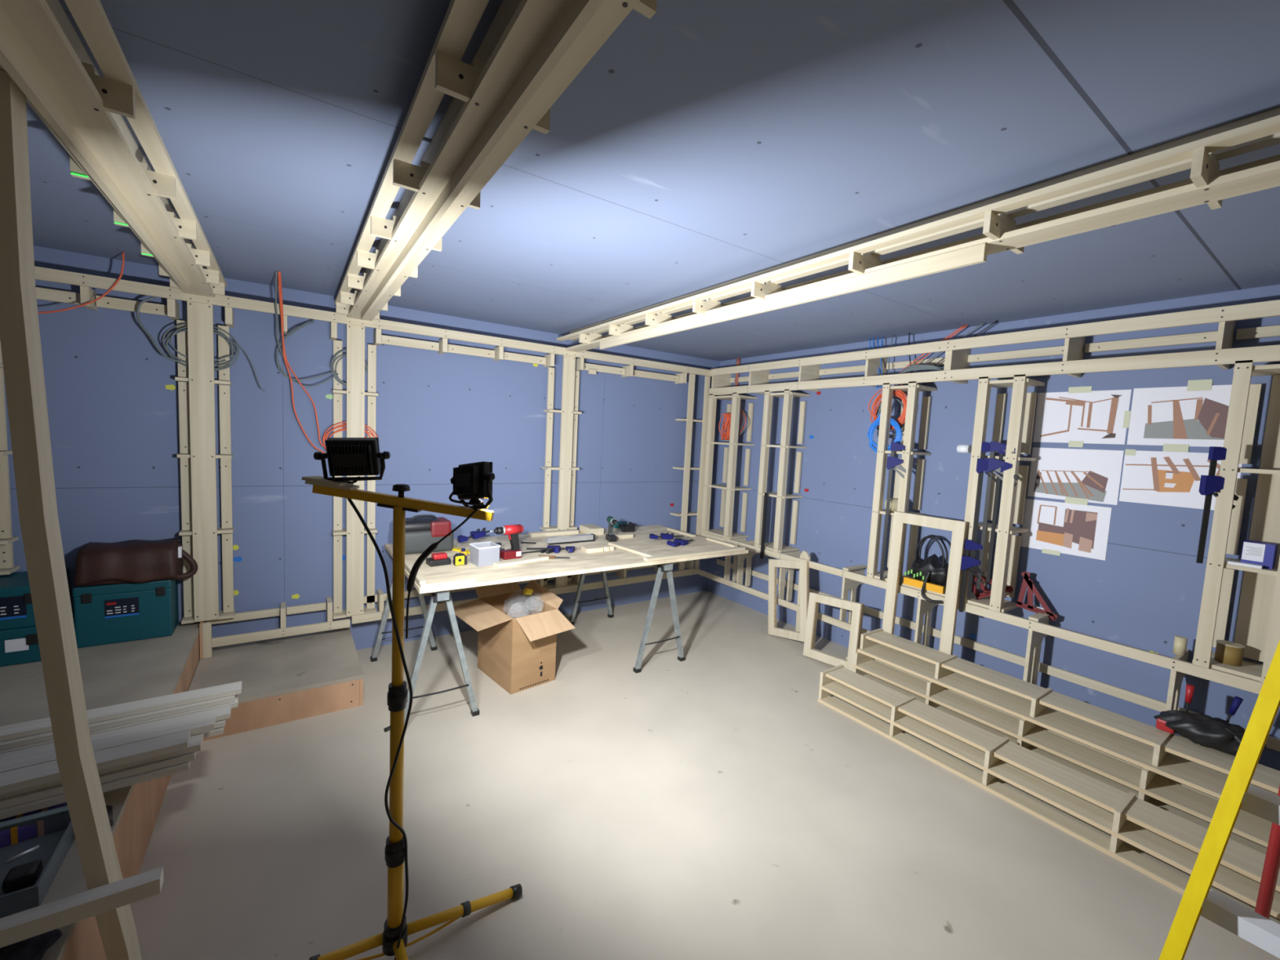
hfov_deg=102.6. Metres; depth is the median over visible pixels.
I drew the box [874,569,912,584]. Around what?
shelf
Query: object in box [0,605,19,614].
print
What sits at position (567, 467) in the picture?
timber post
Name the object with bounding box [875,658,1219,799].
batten
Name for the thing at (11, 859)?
wrench
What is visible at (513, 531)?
cordless drill
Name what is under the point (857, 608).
frame
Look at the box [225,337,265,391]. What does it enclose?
cable
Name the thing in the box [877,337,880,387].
cable
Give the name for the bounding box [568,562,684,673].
trestle
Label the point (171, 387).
plastic packer
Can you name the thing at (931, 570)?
tool bag
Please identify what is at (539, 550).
bar
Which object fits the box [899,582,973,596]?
shelf
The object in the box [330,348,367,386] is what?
cable
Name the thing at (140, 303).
cable
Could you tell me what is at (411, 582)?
power cable
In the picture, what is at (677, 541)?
clamp
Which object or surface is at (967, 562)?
clamp
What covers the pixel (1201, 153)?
ceiling beam
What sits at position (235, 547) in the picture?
plastic packer
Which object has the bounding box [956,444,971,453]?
paper roll
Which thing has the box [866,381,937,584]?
timber post
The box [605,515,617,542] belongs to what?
driver
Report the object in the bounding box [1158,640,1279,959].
step ladder
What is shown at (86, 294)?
wooden beam
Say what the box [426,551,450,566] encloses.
charger
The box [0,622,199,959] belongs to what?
raised platform
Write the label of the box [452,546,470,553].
folding rule
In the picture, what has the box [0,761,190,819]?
plank
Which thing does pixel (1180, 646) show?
tin
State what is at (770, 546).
shelf
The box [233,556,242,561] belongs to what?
plastic packer
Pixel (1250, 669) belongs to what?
shelf
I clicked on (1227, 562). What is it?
notebook
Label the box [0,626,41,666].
tool case
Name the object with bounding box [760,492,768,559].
bar
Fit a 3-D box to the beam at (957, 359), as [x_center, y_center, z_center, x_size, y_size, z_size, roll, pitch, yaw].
[2.165,-0.735,3.137,0.265,0.254,4.853,0,6,-34]
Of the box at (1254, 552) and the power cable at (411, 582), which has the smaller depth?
the power cable at (411, 582)
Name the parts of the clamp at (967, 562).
trigger handle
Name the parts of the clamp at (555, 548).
trigger handle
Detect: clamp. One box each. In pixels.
[457,527,490,542]
[526,545,574,553]
[648,533,684,539]
[666,537,693,546]
[880,441,906,580]
[959,538,984,612]
[966,441,1001,598]
[976,441,1006,589]
[986,443,1018,582]
[1195,446,1239,563]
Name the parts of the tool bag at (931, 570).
hoop handle, hoop handle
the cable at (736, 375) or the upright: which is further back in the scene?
the cable at (736, 375)
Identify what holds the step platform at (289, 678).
on the floor
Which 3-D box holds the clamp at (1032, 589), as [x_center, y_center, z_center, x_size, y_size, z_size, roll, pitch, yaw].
[2.334,0.679,3.006,0.028,0.253,0.202,0,6,-34]
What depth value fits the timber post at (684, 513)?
5.07 m
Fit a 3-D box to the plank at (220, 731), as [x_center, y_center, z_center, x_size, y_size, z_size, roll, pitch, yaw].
[-2.430,0.945,1.339,2.090,0.018,0.090,-1,6,-36]
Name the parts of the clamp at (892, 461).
trigger handle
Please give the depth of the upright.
3.02 m
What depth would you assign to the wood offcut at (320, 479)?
1.39 m
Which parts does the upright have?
return panel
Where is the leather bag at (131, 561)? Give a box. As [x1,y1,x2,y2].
[74,537,198,586]
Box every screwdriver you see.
[1184,684,1195,711]
[1226,696,1243,722]
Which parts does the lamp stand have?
leg, leg, clamp knob, leg, wing knob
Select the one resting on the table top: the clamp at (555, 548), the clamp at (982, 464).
the clamp at (555, 548)
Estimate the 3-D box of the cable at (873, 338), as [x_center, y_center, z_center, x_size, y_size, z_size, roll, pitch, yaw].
[1.745,-0.871,3.808,0.014,0.380,0.106,2,5,-11]
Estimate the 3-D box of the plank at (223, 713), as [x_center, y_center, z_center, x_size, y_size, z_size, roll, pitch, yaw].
[-2.421,0.898,1.343,2.110,0.018,0.070,-1,6,-36]
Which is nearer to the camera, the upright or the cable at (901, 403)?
the upright
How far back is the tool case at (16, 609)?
2.47 m
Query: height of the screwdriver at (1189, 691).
0.150 m
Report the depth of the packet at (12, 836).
1.47 m
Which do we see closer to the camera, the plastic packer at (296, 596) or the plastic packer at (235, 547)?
the plastic packer at (235, 547)
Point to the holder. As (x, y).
(521, 542)
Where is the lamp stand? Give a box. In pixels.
[308,484,522,959]
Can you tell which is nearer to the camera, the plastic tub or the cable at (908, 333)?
the plastic tub
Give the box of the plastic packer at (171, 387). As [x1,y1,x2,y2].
[165,384,175,390]
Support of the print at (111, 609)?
on the tool case at (113, 613)
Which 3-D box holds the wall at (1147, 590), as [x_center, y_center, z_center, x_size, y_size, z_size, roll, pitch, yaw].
[2.254,0.221,3.347,0.100,2.430,5.316,0,6,-34]
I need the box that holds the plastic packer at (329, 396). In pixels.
[325,394,333,399]
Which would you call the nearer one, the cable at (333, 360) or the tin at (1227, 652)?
the tin at (1227, 652)
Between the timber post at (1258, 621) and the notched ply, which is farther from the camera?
the notched ply
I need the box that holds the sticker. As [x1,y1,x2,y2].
[4,637,28,653]
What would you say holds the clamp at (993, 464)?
hanging from the timber post at (1023, 406)
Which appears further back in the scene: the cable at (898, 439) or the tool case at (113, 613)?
the cable at (898, 439)
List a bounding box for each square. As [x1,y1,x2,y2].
[971,572,1013,599]
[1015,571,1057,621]
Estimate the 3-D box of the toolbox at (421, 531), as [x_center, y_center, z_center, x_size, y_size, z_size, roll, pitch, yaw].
[-1.429,0.347,3.391,0.340,0.236,0.228,0,6,-34]
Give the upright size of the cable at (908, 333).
0.379 m
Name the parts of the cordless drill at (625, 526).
motor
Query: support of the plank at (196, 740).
on the plank at (25, 797)
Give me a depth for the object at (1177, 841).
2.30 m
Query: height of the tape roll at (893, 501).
0.100 m
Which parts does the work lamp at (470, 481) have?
knob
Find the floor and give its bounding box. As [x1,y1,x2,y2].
[129,590,1279,959]
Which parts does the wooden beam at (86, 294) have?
rail, rail, rail, rail, rail, rail, rail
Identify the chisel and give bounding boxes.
[537,555,569,558]
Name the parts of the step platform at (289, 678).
panel, panel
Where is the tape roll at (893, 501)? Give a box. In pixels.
[884,497,897,511]
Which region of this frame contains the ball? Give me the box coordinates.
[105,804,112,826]
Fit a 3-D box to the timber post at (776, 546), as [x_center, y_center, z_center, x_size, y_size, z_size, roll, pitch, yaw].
[1.241,-0.080,4.493,0.265,1.380,0.283,0,6,-34]
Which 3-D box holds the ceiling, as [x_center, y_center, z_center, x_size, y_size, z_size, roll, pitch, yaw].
[-0.338,-1.013,1.367,6.600,0.100,5.416,0,6,-34]
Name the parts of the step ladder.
leg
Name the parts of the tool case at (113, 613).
label plate, lid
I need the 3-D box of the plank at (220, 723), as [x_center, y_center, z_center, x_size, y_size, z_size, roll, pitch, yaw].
[-2.424,0.922,1.335,2.095,0.018,0.090,-1,6,-37]
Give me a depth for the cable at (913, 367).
3.46 m
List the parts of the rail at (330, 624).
rail, rail, rail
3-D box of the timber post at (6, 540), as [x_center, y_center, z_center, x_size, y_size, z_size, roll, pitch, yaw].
[-3.288,-0.293,2.512,0.239,1.544,0.141,0,6,-34]
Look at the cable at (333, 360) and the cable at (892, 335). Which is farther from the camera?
the cable at (892, 335)
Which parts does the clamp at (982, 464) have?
trigger handle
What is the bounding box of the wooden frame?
[881,511,967,655]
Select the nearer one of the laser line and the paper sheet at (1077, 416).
the laser line
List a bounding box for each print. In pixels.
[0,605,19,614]
[106,604,134,613]
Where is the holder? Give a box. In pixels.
[520,542,536,543]
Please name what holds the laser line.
attached to the ceiling beam at (41, 50)
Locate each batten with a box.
[0,866,164,947]
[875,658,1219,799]
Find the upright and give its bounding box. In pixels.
[199,621,212,658]
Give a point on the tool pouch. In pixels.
(1215, 733)
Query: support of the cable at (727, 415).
on the timber post at (730, 462)
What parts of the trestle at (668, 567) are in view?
leg, leg, leg, leg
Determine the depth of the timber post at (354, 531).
3.45 m
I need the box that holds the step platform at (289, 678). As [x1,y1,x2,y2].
[187,626,363,741]
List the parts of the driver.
motor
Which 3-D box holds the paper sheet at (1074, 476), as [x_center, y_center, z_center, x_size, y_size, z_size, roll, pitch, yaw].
[2.473,-0.021,2.932,0.004,0.313,0.410,0,6,-34]
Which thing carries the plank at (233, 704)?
on the plank
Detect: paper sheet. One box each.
[1020,498,1111,560]
[1027,447,1124,505]
[1032,386,1131,447]
[1119,448,1242,510]
[1122,379,1253,452]
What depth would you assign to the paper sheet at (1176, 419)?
2.58 m
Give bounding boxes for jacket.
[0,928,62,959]
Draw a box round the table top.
[384,524,748,593]
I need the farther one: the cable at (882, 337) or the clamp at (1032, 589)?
the cable at (882, 337)
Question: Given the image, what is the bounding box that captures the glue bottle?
[459,547,466,555]
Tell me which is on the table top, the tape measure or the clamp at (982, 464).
the tape measure
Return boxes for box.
[453,579,575,694]
[1240,539,1278,568]
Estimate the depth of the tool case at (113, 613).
2.77 m
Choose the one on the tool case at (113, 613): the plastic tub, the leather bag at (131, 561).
the leather bag at (131, 561)
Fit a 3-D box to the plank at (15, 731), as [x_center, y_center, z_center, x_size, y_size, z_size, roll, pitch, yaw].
[-2.495,0.857,1.472,2.135,0.018,0.080,-1,6,-36]
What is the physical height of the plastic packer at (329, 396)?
0.034 m
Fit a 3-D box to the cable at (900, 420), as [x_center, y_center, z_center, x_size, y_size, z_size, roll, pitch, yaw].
[1.782,-0.509,3.675,0.031,0.298,0.307,0,6,-34]
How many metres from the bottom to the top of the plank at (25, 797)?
0.022 m
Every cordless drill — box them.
[489,524,524,559]
[613,521,635,532]
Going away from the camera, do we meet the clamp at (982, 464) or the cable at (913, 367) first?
the clamp at (982, 464)
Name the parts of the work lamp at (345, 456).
knob, knob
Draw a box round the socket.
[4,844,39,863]
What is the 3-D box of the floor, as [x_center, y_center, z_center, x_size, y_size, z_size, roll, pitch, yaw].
[-0.460,1.506,1.573,6.600,0.100,5.416,0,6,-34]
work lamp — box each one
[313,437,390,484]
[448,461,495,509]
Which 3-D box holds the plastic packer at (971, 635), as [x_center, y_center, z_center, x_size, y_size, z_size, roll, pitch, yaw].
[2.186,1.025,3.364,0.003,0.030,0.041,0,6,-34]
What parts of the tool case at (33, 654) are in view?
lid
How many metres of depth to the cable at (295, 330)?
3.15 m
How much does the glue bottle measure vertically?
0.062 m
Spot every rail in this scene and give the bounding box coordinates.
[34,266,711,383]
[207,596,350,647]
[351,560,699,623]
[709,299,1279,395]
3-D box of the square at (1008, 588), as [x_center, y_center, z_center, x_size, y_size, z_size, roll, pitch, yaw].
[2.129,0.642,3.166,0.287,0.202,0.028,6,6,35]
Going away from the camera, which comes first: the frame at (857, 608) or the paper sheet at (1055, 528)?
the paper sheet at (1055, 528)
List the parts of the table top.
wood strip, wood strip, wood strip, wood strip, wood strip, wood strip, wood strip, wood strip, wood strip, wood strip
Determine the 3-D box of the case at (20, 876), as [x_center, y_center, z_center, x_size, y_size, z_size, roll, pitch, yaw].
[-1.613,1.034,1.340,0.060,0.035,0.060,0,6,-34]
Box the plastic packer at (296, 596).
[291,593,299,599]
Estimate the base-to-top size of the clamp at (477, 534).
0.068 m
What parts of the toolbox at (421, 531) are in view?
lid, handle, red panel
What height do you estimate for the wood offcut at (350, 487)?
0.022 m
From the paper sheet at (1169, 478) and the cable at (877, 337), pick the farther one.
the cable at (877, 337)
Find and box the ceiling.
[26,0,1279,361]
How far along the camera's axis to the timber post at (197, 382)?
2.99 m
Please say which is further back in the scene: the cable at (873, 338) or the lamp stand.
the cable at (873, 338)
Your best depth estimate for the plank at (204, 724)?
1.71 m
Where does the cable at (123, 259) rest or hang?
hanging from the ceiling
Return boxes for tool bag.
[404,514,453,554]
[904,534,948,604]
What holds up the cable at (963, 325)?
hanging from the ceiling
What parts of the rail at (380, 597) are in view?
rail, rail, rail, rail, rail, rail, rail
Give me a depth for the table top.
3.43 m
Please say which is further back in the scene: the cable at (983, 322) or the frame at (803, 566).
the frame at (803, 566)
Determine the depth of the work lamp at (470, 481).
1.40 m
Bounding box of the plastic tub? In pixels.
[469,541,500,566]
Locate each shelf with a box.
[706,528,748,538]
[760,542,799,552]
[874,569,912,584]
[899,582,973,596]
[966,592,1018,612]
[1192,651,1262,680]
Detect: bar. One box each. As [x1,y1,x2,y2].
[521,550,539,553]
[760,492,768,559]
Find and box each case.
[0,568,69,630]
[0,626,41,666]
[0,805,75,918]
[2,859,42,892]
[72,579,178,648]
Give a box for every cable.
[37,252,124,313]
[136,296,181,363]
[161,323,239,370]
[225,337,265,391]
[275,271,338,387]
[277,271,325,453]
[322,421,377,450]
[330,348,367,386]
[346,497,413,959]
[405,501,484,638]
[718,413,731,439]
[734,358,748,436]
[866,417,902,454]
[868,389,907,430]
[872,337,878,387]
[875,392,905,438]
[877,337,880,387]
[880,337,883,387]
[888,335,893,374]
[893,324,964,386]
[897,364,943,373]
[901,324,968,385]
[907,322,985,384]
[908,333,912,373]
[922,320,997,385]
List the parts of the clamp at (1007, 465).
trigger handle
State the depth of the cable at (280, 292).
3.15 m
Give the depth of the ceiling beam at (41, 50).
1.22 m
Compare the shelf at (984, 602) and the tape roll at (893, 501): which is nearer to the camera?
the shelf at (984, 602)
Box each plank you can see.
[0,680,241,741]
[0,693,238,753]
[0,694,235,750]
[0,705,231,760]
[0,714,215,773]
[0,729,190,794]
[0,732,204,799]
[0,751,195,808]
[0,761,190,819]
[203,726,224,737]
[214,719,226,728]
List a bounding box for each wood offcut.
[302,475,353,486]
[305,480,359,490]
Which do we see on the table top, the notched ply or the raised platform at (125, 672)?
the notched ply
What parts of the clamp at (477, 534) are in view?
trigger handle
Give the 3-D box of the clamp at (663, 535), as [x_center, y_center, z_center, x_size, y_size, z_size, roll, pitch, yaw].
[0.199,0.440,4.050,0.290,0.032,0.128,1,5,-22]
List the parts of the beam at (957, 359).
rail, rail, rail, rail, rail, rail, rail, rail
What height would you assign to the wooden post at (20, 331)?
2.275 m
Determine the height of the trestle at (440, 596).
0.747 m
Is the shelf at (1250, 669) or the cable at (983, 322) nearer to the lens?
the shelf at (1250, 669)
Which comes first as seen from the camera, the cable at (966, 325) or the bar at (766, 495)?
the cable at (966, 325)
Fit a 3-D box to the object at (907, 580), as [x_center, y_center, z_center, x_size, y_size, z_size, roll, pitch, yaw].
[1.867,0.692,3.385,0.026,0.046,0.265,0,6,-34]
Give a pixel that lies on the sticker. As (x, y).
(13, 645)
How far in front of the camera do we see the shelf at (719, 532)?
5.02 m
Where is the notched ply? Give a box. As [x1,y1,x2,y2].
[581,543,613,553]
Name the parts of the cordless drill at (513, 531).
motor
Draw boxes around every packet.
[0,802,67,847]
[523,588,533,595]
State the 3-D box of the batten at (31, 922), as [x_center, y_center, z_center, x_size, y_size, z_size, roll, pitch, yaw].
[-1.677,0.979,0.901,1.238,0.038,0.042,0,6,-34]
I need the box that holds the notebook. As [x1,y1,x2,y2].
[1224,560,1262,568]
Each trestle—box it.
[370,578,479,724]
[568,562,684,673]
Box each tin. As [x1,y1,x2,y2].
[1172,635,1187,656]
[1213,640,1244,666]
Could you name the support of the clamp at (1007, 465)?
hanging from the timber post at (1023, 406)
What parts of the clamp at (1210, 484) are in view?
trigger handle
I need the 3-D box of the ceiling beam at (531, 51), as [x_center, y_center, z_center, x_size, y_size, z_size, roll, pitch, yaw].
[-0.420,-0.859,1.259,0.250,0.194,5.003,0,6,-34]
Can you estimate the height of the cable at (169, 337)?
0.266 m
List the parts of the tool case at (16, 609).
label plate, lid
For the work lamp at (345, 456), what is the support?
attached to the lamp stand
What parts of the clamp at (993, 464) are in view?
trigger handle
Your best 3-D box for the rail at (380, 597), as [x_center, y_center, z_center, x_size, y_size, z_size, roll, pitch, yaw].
[-0.713,0.871,4.401,3.094,0.173,0.159,0,6,-34]
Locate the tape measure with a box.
[453,552,466,565]
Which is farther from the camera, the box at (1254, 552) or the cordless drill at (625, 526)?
the cordless drill at (625, 526)
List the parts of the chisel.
handle, blade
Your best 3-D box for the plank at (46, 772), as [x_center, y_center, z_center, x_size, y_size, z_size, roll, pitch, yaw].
[-2.338,0.889,1.139,2.015,0.023,0.085,-1,6,-37]
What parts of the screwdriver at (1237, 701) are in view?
handle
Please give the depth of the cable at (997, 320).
3.25 m
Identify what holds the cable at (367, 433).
attached to the timber post at (354, 531)
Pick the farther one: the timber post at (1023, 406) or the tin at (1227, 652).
the timber post at (1023, 406)
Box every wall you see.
[1,245,719,649]
[706,284,1279,770]
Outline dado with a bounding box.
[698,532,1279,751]
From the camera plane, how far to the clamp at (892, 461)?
3.52 m
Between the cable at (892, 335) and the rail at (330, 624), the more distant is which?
the cable at (892, 335)
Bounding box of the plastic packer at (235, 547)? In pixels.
[232,544,239,550]
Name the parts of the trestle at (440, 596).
leg, leg, leg, leg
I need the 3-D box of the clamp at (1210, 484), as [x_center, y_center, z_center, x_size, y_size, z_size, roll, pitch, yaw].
[2.596,0.117,2.305,0.128,0.530,0.032,4,5,15]
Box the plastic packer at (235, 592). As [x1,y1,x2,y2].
[233,590,239,595]
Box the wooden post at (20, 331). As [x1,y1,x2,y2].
[0,70,142,959]
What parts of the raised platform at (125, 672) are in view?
panel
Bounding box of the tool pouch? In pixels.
[1153,710,1266,755]
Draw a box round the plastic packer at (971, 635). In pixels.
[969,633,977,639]
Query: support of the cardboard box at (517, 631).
on the floor
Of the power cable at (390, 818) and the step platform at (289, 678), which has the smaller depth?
the power cable at (390, 818)
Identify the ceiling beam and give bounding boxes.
[0,0,226,297]
[334,0,657,320]
[556,106,1279,351]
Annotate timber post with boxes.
[0,341,19,575]
[174,301,235,624]
[331,324,377,618]
[539,355,582,588]
[670,373,710,570]
[701,392,757,538]
[754,389,810,552]
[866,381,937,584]
[958,374,1044,612]
[1192,360,1279,683]
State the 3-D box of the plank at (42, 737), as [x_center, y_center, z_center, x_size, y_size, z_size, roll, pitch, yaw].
[-2.494,0.879,1.454,2.115,0.018,0.100,-1,6,-36]
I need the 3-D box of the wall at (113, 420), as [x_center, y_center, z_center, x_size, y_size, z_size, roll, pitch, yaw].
[-1.895,-0.005,3.652,6.400,2.430,0.100,0,6,-34]

